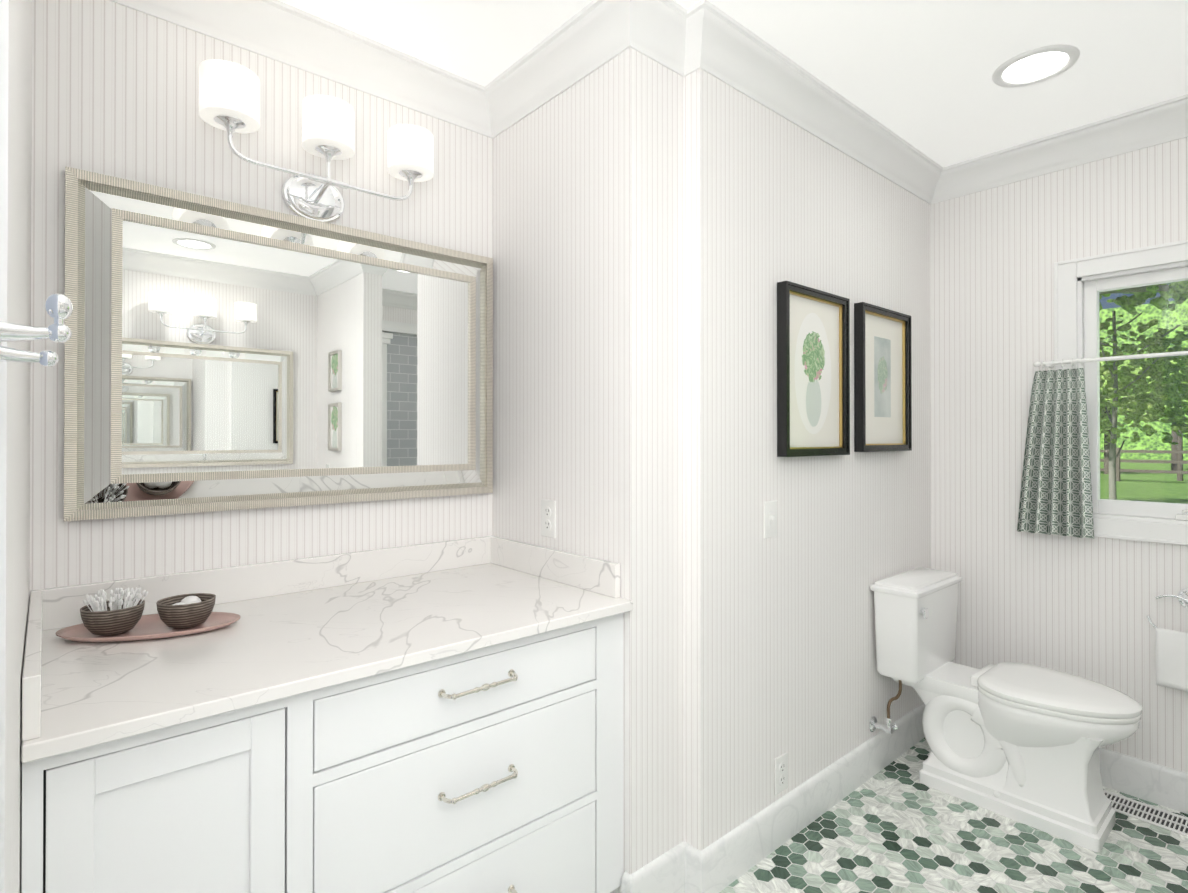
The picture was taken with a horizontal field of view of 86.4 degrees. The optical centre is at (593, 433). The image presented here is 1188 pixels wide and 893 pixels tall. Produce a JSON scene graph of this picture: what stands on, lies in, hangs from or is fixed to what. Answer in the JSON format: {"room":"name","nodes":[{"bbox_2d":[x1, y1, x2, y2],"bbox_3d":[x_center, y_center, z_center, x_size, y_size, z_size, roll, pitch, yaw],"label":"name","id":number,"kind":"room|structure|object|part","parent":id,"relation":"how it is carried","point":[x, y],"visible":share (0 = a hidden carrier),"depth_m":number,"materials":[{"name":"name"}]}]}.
{"room":"bathroom","nodes":[
{"label":"bathroom","id":0,"kind":"room"},
{"bbox_2d":[0,0,31,892],"bbox_3d":[-0.928,0.075,0.938,0.120,2.440,1.131,0,0,-41],"label":"wall","id":1,"kind":"structure","parent":0,"point":[15,139],"depth_m":0.69,"materials":[{"name":"paint"}]},
{"bbox_3d":[-0.436,0.260,0.420,0.044,2.056,0.285,0,0,-41],"label":"door","id":2,"kind":"structure","parent":1,"relation":"in","visible":0},
{"bbox_2d":[0,293,72,366],"bbox_3d":[-0.429,-0.081,0.484,0.047,0.058,0.041,0,0,-41],"label":"robe hook","id":3,"kind":"object","parent":2,"relation":"attached to","point":[59,308],"visible":1,"depth_m":0.48,"materials":[{"name":"silver metal"}]},
{"bbox_2d":[29,0,492,602],"bbox_3d":[-0.869,0.079,1.782,1.315,2.440,0.174,0,0,-41],"label":"wall","id":4,"kind":"structure","parent":0,"point":[221,355],"depth_m":1.64,"materials":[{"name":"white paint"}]},
{"bbox_2d":[199,59,432,222],"bbox_3d":[-0.737,-0.741,1.731,0.600,0.280,0.190,0,0,-41],"label":"sconce","id":5,"kind":"object","parent":4,"relation":"attached to","point":[229,97],"visible":1,"depth_m":1.67,"materials":[{"name":"white glass"}]},
{"bbox_2d":[109,0,501,138],"bbox_3d":[-0.774,-1.083,1.770,1.195,0.115,0.085,0,0,-41],"label":"crown molding","id":6,"kind":"structure","parent":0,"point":[277,30],"depth_m":1.79,"materials":[{"name":"white paint"}]},
{"bbox_2d":[493,48,683,892],"bbox_3d":[-0.085,0.081,2.046,0.215,2.440,0.801,0,0,-41],"label":"wall","id":7,"kind":"structure","parent":0,"point":[588,304],"depth_m":1.78,"materials":[{"name":"paint"}]},
{"bbox_2d":[541,499,555,537],"bbox_3d":[-0.140,0.260,1.938,0.008,0.114,0.070,0,0,-41],"label":"outlet","id":8,"kind":"object","parent":7,"relation":"attached to","point":[548,518],"visible":1,"depth_m":1.93,"materials":[{"name":"white plastic"}]},
{"bbox_2d":[279,0,1187,166],"bbox_3d":[0.354,-1.176,0.786,4.627,0.060,3.291,0,0,-41],"label":"ceiling","id":9,"kind":"structure","parent":0,"point":[917,74],"depth_m":1.86,"materials":[{"name":"white paint"}]},
{"bbox_2d":[481,0,656,131],"bbox_3d":[-0.102,-1.083,1.846,0.090,0.115,0.630,0,0,-41],"label":"crown molding","id":10,"kind":"structure","parent":9,"relation":"attached to","point":[602,30],"depth_m":1.81,"materials":[{"name":"white paint"}]},
{"bbox_2d":[992,44,1079,87],"bbox_3d":[1.367,-1.136,1.962,0.224,0.008,0.224,0,0,-41],"label":"recessed light","id":11,"kind":"object","parent":9,"relation":"in","point":[1047,62],"visible":1,"depth_m":1.95,"materials":[{"name":"white paint"}]},
{"bbox_2d":[684,69,930,850],"bbox_3d":[0.915,0.082,2.360,1.707,2.440,0.156,0,0,-41],"label":"wall","id":12,"kind":"structure","parent":0,"point":[779,646],"depth_m":2.06,"materials":[{"name":"paint"}]},
{"bbox_2d":[764,500,776,537],"bbox_3d":[0.558,0.268,1.983,0.070,0.114,0.016,0,0,-41],"label":"switch plate","id":13,"kind":"object","parent":12,"relation":"attached to","point":[770,518],"visible":1,"depth_m":1.98,"materials":[{"name":"white plastic"}]},
{"bbox_2d":[775,752,787,794],"bbox_3d":[0.599,1.085,2.019,0.070,0.114,0.008,0,0,-41],"label":"electrical outlet","id":14,"kind":"object","parent":12,"relation":"attached to","point":[781,773],"visible":1,"depth_m":2.01,"materials":[{"name":"white plastic"}]},
{"bbox_2d":[685,703,924,892],"bbox_3d":[0.889,1.234,2.265,1.585,0.135,0.016,0,0,-41],"label":"baseboard","id":15,"kind":"structure","parent":12,"relation":"attached to","point":[723,862],"depth_m":2.04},
{"bbox_3d":[0.748,-0.204,2.137,0.405,0.556,0.035,0,0,-41],"label":"picture","id":16,"kind":"part","parent":12,"relation":"part of"},
{"bbox_2d":[790,294,838,446],"bbox_3d":[0.741,-0.204,2.145,0.361,0.512,0.008,0,0,-41],"label":"art","id":17,"kind":"object","parent":12,"relation":"attached to","point":[814,321],"depth_m":2.14},
{"bbox_3d":[1.135,-0.208,2.473,0.415,0.552,0.035,0,0,-41],"label":"picture","id":18,"kind":"part","parent":12,"relation":"part of"},
{"bbox_2d":[865,313,902,443],"bbox_3d":[1.129,-0.208,2.481,0.371,0.508,0.008,0,0,-41],"label":"art","id":19,"kind":"object","parent":12,"relation":"attached to","point":[883,333],"depth_m":2.48},
{"bbox_2d":[869,680,901,733],"bbox_3d":[1.111,1.036,2.403,0.076,0.224,0.100,0,0,-41],"label":"supply valve","id":20,"kind":"object","parent":12,"relation":"attached to","point":[889,727],"visible":1,"depth_m":2.39,"materials":[{"name":"silver metal"}]},
{"bbox_2d":[719,738,1187,892],"bbox_3d":[0.354,1.324,0.772,4.627,0.060,3.291,0,0,-41],"label":"floor","id":21,"kind":"structure","parent":0,"point":[896,826],"depth_m":1.96,"materials":[{"name":"tile"}]},
{"bbox_2d":[22,536,632,892],"bbox_3d":[-0.572,0.823,1.527,1.191,0.950,0.698,0,0,-41],"label":"bathroom vanity","id":22,"kind":"object","parent":21,"relation":"on","point":[442,717],"visible":1,"depth_m":1.29,"materials":[{"name":"white paint"}]},
{"bbox_2d":[56,612,240,641],"bbox_3d":[-0.976,0.428,1.397,0.348,0.016,0.176,0,0,-16],"label":"tray","id":23,"kind":"object","parent":22,"relation":"on","point":[151,626],"visible":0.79,"depth_m":1.38,"materials":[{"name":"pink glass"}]},
{"bbox_2d":[80,587,147,635],"bbox_3d":[-1.041,0.384,1.374,0.120,0.096,0.120,0,0,-16],"label":"bowl","id":24,"kind":"object","parent":23,"relation":"on","point":[116,613],"visible":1,"depth_m":1.35,"materials":[{"name":"ceramic"}]},
{"bbox_2d":[156,593,215,628],"bbox_3d":[-0.917,0.401,1.424,0.113,0.062,0.110,0,0,-16],"label":"bowl","id":25,"kind":"object","parent":23,"relation":"on","point":[183,611],"visible":1,"depth_m":1.40,"materials":[{"name":"wicker"}]},
{"bbox_3d":[-0.683,0.832,1.034,0.325,0.677,0.018,0,0,-41],"label":"door","id":26,"kind":"part","parent":22,"relation":"part of","materials":[{"name":"white paint"}]},
{"bbox_3d":[-0.262,0.784,1.399,0.689,0.257,0.018,0,0,-41],"label":"drawer","id":27,"kind":"part","parent":22,"relation":"part of","materials":[{"name":"white paint"}]},
{"bbox_3d":[-0.262,0.561,1.401,0.689,0.132,0.018,0,0,-41],"label":"drawer","id":28,"kind":"part","parent":22,"relation":"part of","materials":[{"name":"white paint"}]},
{"bbox_3d":[-0.262,1.055,1.398,0.689,0.234,0.018,0,0,-41],"label":"drawer","id":29,"kind":"part","parent":22,"relation":"part of","materials":[{"name":"white paint"}]},
{"bbox_2d":[870,567,1141,851],"bbox_3d":[1.464,0.931,2.266,0.436,0.741,0.763,0,0,-41],"label":"toilet","id":30,"kind":"object","parent":21,"relation":"on","point":[1023,743],"visible":1,"depth_m":2.18,"materials":[{"name":"white ceramic"}]},
{"bbox_3d":[1.273,0.758,2.488,0.416,0.319,0.162,0,0,-41],"label":"tank","id":31,"kind":"part","parent":30,"relation":"part of","materials":[{"name":"white ceramic"}]},
{"bbox_3d":[1.273,0.580,2.488,0.436,0.036,0.180,0,0,-41],"label":"tank lid","id":32,"kind":"part","parent":30,"relation":"part of","materials":[{"name":"white ceramic"}]},
{"bbox_3d":[1.207,0.655,2.311,0.032,0.038,0.020,0,0,-41],"label":"lever","id":33,"kind":"part","parent":30,"relation":"part of","materials":[{"name":"silver metal"}]},
{"bbox_3d":[1.565,0.875,2.150,0.382,0.050,0.455,0,0,-41],"label":"seat","id":34,"kind":"part","parent":30,"relation":"part of","materials":[{"name":"white plastic"}]},
{"bbox_3d":[1.562,0.998,2.153,0.364,0.196,0.450,0,0,-41],"label":"bowl","id":35,"kind":"part","parent":30,"relation":"part of","materials":[{"name":"white ceramic"}]},
{"bbox_2d":[1104,790,1187,836],"bbox_3d":[1.891,1.298,2.165,0.130,0.006,0.284,0,0,-41],"label":"floor vent","id":36,"kind":"object","parent":21,"relation":"in","point":[1161,818],"visible":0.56,"depth_m":2.16,"materials":[{"name":"white plastic"}]},
{"bbox_2d":[930,137,1187,772],"bbox_3d":[1.964,0.082,2.361,0.120,2.440,1.290,0,0,-41],"label":"wall","id":37,"kind":"structure","parent":0,"point":[996,253],"depth_m":2.53,"materials":[{"name":"paint"}]},
{"bbox_2d":[917,94,1187,203],"bbox_3d":[2.222,-1.083,1.915,0.085,0.115,2.310,0,0,-41],"label":"crown molding","id":38,"kind":"structure","parent":37,"relation":"attached to","point":[1165,121],"depth_m":2.42,"materials":[{"name":"white paint"}]},
{"bbox_2d":[1054,240,1187,545],"bbox_3d":[2.128,-0.141,2.156,0.143,1.047,0.895,0,0,-41],"label":"casement window","id":39,"kind":"structure","parent":37,"relation":"in","point":[1080,284],"depth_m":2.34,"materials":[{"name":"white paint"}]},
{"bbox_2d":[1017,351,1187,538],"bbox_3d":[2.011,0.053,2.112,0.088,0.672,1.043,0,0,-41],"label":"cafe curtain","id":40,"kind":"object","parent":39,"relation":"hanging from","point":[1056,494],"visible":0.98,"depth_m":2.39,"materials":[{"name":"green fabric"}]},
{"bbox_3d":[2.041,-0.265,2.097,0.064,0.035,0.978,0,0,-41],"label":"rod","id":41,"kind":"part","parent":40,"relation":"part of","materials":[{"name":"white plastic"}]},
{"bbox_3d":[2.127,-0.141,2.155,0.038,0.883,0.731,0,0,-41],"label":"sash","id":42,"kind":"part","parent":39,"relation":"part of","materials":[{"name":"white paint"}]},
{"bbox_3d":[2.127,-0.144,2.155,0.004,0.804,0.657,0,0,-41],"label":"glass","id":43,"kind":"part","parent":39,"relation":"part of","materials":[{"name":"clear glass"}]},
{"bbox_2d":[1100,748,1187,813],"bbox_3d":[2.247,1.233,1.925,0.016,0.135,2.310,0,0,-41],"label":"baseboard","id":44,"kind":"structure","parent":37,"relation":"attached to","point":[1155,783],"depth_m":2.25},
{"bbox_2d":[1146,587,1187,691],"bbox_3d":[2.017,0.699,2.158,0.062,0.346,0.196,0,0,-41],"label":"toilet paper holder","id":45,"kind":"object","parent":37,"relation":"attached to","point":[1171,653],"visible":1,"depth_m":2.17,"materials":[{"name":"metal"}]},
{"bbox_2d":[1155,628,1187,691],"bbox_3d":[2.013,0.773,2.137,0.031,0.198,0.170,0,0,-41],"label":"towel","id":46,"kind":"object","parent":45,"relation":"hanging from","point":[1171,646],"depth_m":2.16,"materials":[{"name":"white fabric"}]},
{"label":"outside","id":47,"kind":"structure","parent":0,"visible":0},
{"bbox_2d":[1099,300,1187,459],"bbox_3d":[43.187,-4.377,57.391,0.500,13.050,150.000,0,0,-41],"label":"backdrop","id":48,"kind":"structure","parent":47,"point":[1154,439],"depth_m":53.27,"materials":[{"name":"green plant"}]},
{"bbox_2d":[1100,458,1187,503],"bbox_3d":[47.505,2.232,54.482,136.743,0.200,200.000,0,0,-41],"label":"lawn","id":49,"kind":"structure","parent":47,"point":[1138,491],"depth_m":24.56,"materials":[{"name":"green plant"}]},
{"bbox_2d":[1099,280,1187,499],"bbox_3d":[14.857,-2.804,26.139,38.977,9.745,40.070,0,0,-41],"label":"trees","id":50,"kind":"object","parent":49,"relation":"on","point":[1145,384],"depth_m":10.51,"materials":[{"name":"green plant"}]}
]}

